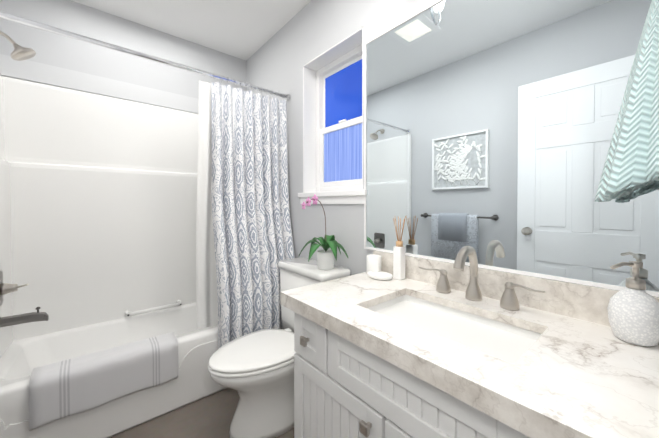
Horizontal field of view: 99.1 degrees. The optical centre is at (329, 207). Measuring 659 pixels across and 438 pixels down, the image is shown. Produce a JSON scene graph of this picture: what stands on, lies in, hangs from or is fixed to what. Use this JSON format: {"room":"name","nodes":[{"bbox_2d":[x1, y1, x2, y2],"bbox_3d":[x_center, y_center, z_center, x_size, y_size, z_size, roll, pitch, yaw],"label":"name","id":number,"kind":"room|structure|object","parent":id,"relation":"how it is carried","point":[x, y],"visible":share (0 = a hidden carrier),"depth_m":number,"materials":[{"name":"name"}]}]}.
{"room":"bathroom","nodes":[
{"label":"bathroom","id":0,"kind":"room"},
{"bbox_2d":[0,0,245,98],"bbox_3d":[-1.388,-0.125,2.179,1.520,2.470,0.100,-1,1,-40],"label":"wall","id":1,"kind":"structure","parent":0,"point":[54,49],"depth_m":1.98,"materials":[{"name":"grey paint"}]},
{"bbox_2d":[72,0,310,59],"bbox_3d":[-0.501,-1.373,1.153,1.870,0.050,2.890,-1,1,-40],"label":"ceiling","id":2,"kind":"structure","parent":0,"point":[244,29],"depth_m":2.01,"materials":[{"name":"white paint"}]},
{"bbox_2d":[110,388,293,437],"bbox_3d":[-0.501,1.147,1.184,1.870,0.050,2.890,-1,1,-40],"label":"floor","id":3,"kind":"structure","parent":0,"point":[210,416],"depth_m":1.46,"materials":[{"name":"tile"}]},
{"bbox_2d":[0,54,226,437],"bbox_3d":[-1.097,0.109,1.838,1.512,2.010,0.793,-1,1,-40],"label":"tub","id":4,"kind":"object","parent":3,"relation":"on","point":[98,199],"visible":0.52,"depth_m":1.83,"materials":[{"name":"white plastic"}]},
{"bbox_2d":[29,332,177,430],"bbox_3d":[-1.096,0.830,1.419,0.560,0.216,0.191,-1,1,-40],"label":"towel","id":5,"kind":"object","parent":4,"relation":"hanging from","point":[72,386],"visible":1,"depth_m":1.32,"materials":[{"name":"white fabric"}]},
{"bbox_2d":[208,257,350,437],"bbox_3d":[-0.290,0.731,1.521,0.698,0.774,0.476,-1,1,-40],"label":"toilet","id":6,"kind":"object","parent":3,"relation":"on","point":[255,369],"visible":0.6,"depth_m":1.38,"materials":[{"name":"white ceramic"}]},
{"bbox_2d":[299,194,347,269],"bbox_3d":[-0.039,0.134,1.527,0.246,0.415,0.270,-1,1,-40],"label":"orchid","id":7,"kind":"object","parent":6,"relation":"on","point":[325,258],"visible":1,"depth_m":1.53,"materials":[{"name":"plant"}]},
{"bbox_2d":[280,246,658,437],"bbox_3d":[0.351,0.629,0.871,0.556,0.994,1.013,-1,1,-40],"label":"bathroom vanity","id":8,"kind":"object","parent":3,"relation":"on","point":[430,348],"visible":1,"depth_m":0.76,"materials":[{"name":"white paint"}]},
{"bbox_2d":[366,254,380,272],"bbox_3d":[0.215,0.276,1.359,0.072,0.085,0.072,-1,1,-40],"label":"candle jar","id":9,"kind":"object","parent":8,"relation":"on","point":[373,263],"visible":0.75,"depth_m":1.33,"materials":[{"name":"white ceramic"}]},
{"bbox_2d":[367,271,392,279],"bbox_3d":[0.228,0.311,1.279,0.092,0.018,0.128,-1,1,-40],"label":"soap dish","id":10,"kind":"object","parent":8,"relation":"on","point":[380,275],"visible":1,"depth_m":1.27,"materials":[{"name":"white ceramic"}]},
{"bbox_2d":[393,216,405,279],"bbox_3d":[0.313,0.180,1.258,0.042,0.280,0.061,-1,1,-40],"label":"reed diffuser","id":11,"kind":"object","parent":8,"relation":"on","point":[399,261],"visible":0.98,"depth_m":1.25,"materials":[{"name":"white ceramic"}]},
{"bbox_2d":[607,261,658,346],"bbox_3d":[0.747,0.230,0.686,0.106,0.196,0.098,-1,1,-40],"label":"soap dispenser","id":12,"kind":"object","parent":8,"relation":"on","point":[633,311],"visible":1,"depth_m":0.67,"materials":[{"name":"ceramic"}]},
{"bbox_2d":[246,0,435,274],"bbox_3d":[0.121,-0.119,1.694,0.160,2.470,2.790,-1,1,-40],"label":"wall","id":13,"kind":"structure","parent":0,"point":[288,50],"depth_m":1.83,"materials":[{"name":"grey paint"}]},
{"bbox_2d":[298,189,366,203],"bbox_3d":[0.031,-0.058,1.743,0.127,0.077,0.630,-1,1,-40],"label":"window sill","id":14,"kind":"structure","parent":13,"relation":"attached to","point":[344,197],"depth_m":1.64,"materials":[{"name":"white paint"}]},
{"bbox_2d":[303,27,362,192],"bbox_3d":[0.057,-0.530,1.759,0.149,0.870,0.560,-1,1,-40],"label":"window","id":15,"kind":"structure","parent":13,"relation":"in","point":[339,124],"depth_m":1.85,"materials":[{"name":"glass"}]},
{"bbox_2d":[364,0,658,296],"bbox_3d":[0.537,-0.315,1.061,0.011,1.075,1.088,-1,1,-40],"label":"mirror","id":16,"kind":"object","parent":13,"relation":"attached to","point":[489,126],"visible":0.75,"depth_m":0.97,"materials":[{"name":"clear glass"}]},
{"bbox_3d":[-1.139,-0.106,0.629,0.100,2.470,2.790,-1,1,-40],"label":"wall","id":17,"kind":"structure","parent":0,"visible":0},
{"bbox_2d":[0,31,48,327],"bbox_3d":[-1.597,-0.144,1.426,0.226,1.503,0.150,-1,1,-40],"label":"shower fixtures","id":18,"kind":"object","parent":17,"relation":"attached to","point":[19,53],"visible":1,"depth_m":1.42,"materials":[{"name":"silver metal"}]},
{"bbox_2d":[0,12,289,99],"bbox_3d":[-0.875,-0.793,1.564,1.512,0.054,0.043,-1,1,-40],"label":"rail","id":19,"kind":"object","parent":17,"relation":"attached to","point":[23,21],"visible":0.98,"depth_m":1.43,"materials":[{"name":"silver metal"}]},
{"bbox_2d":[196,81,294,348],"bbox_3d":[-0.517,0.046,1.842,0.602,1.625,0.272,-1,1,-40],"label":"shower curtain","id":20,"kind":"object","parent":19,"relation":"hanging from","point":[244,242],"visible":0.98,"depth_m":1.78,"materials":[{"name":"fabric"}]},
{"bbox_3d":[0.348,-0.100,0.125,1.520,2.470,0.100,-1,1,-40],"label":"wall","id":21,"kind":"structure","parent":0,"visible":0},
{"bbox_2d":[594,0,658,201],"bbox_3d":[0.652,-0.296,0.563,0.188,0.630,0.176,-1,1,-40],"label":"towel","id":22,"kind":"object","parent":21,"relation":"attached to","point":[631,164],"visible":1,"depth_m":0.54,"materials":[{"name":"teal fabric"}]}
]}

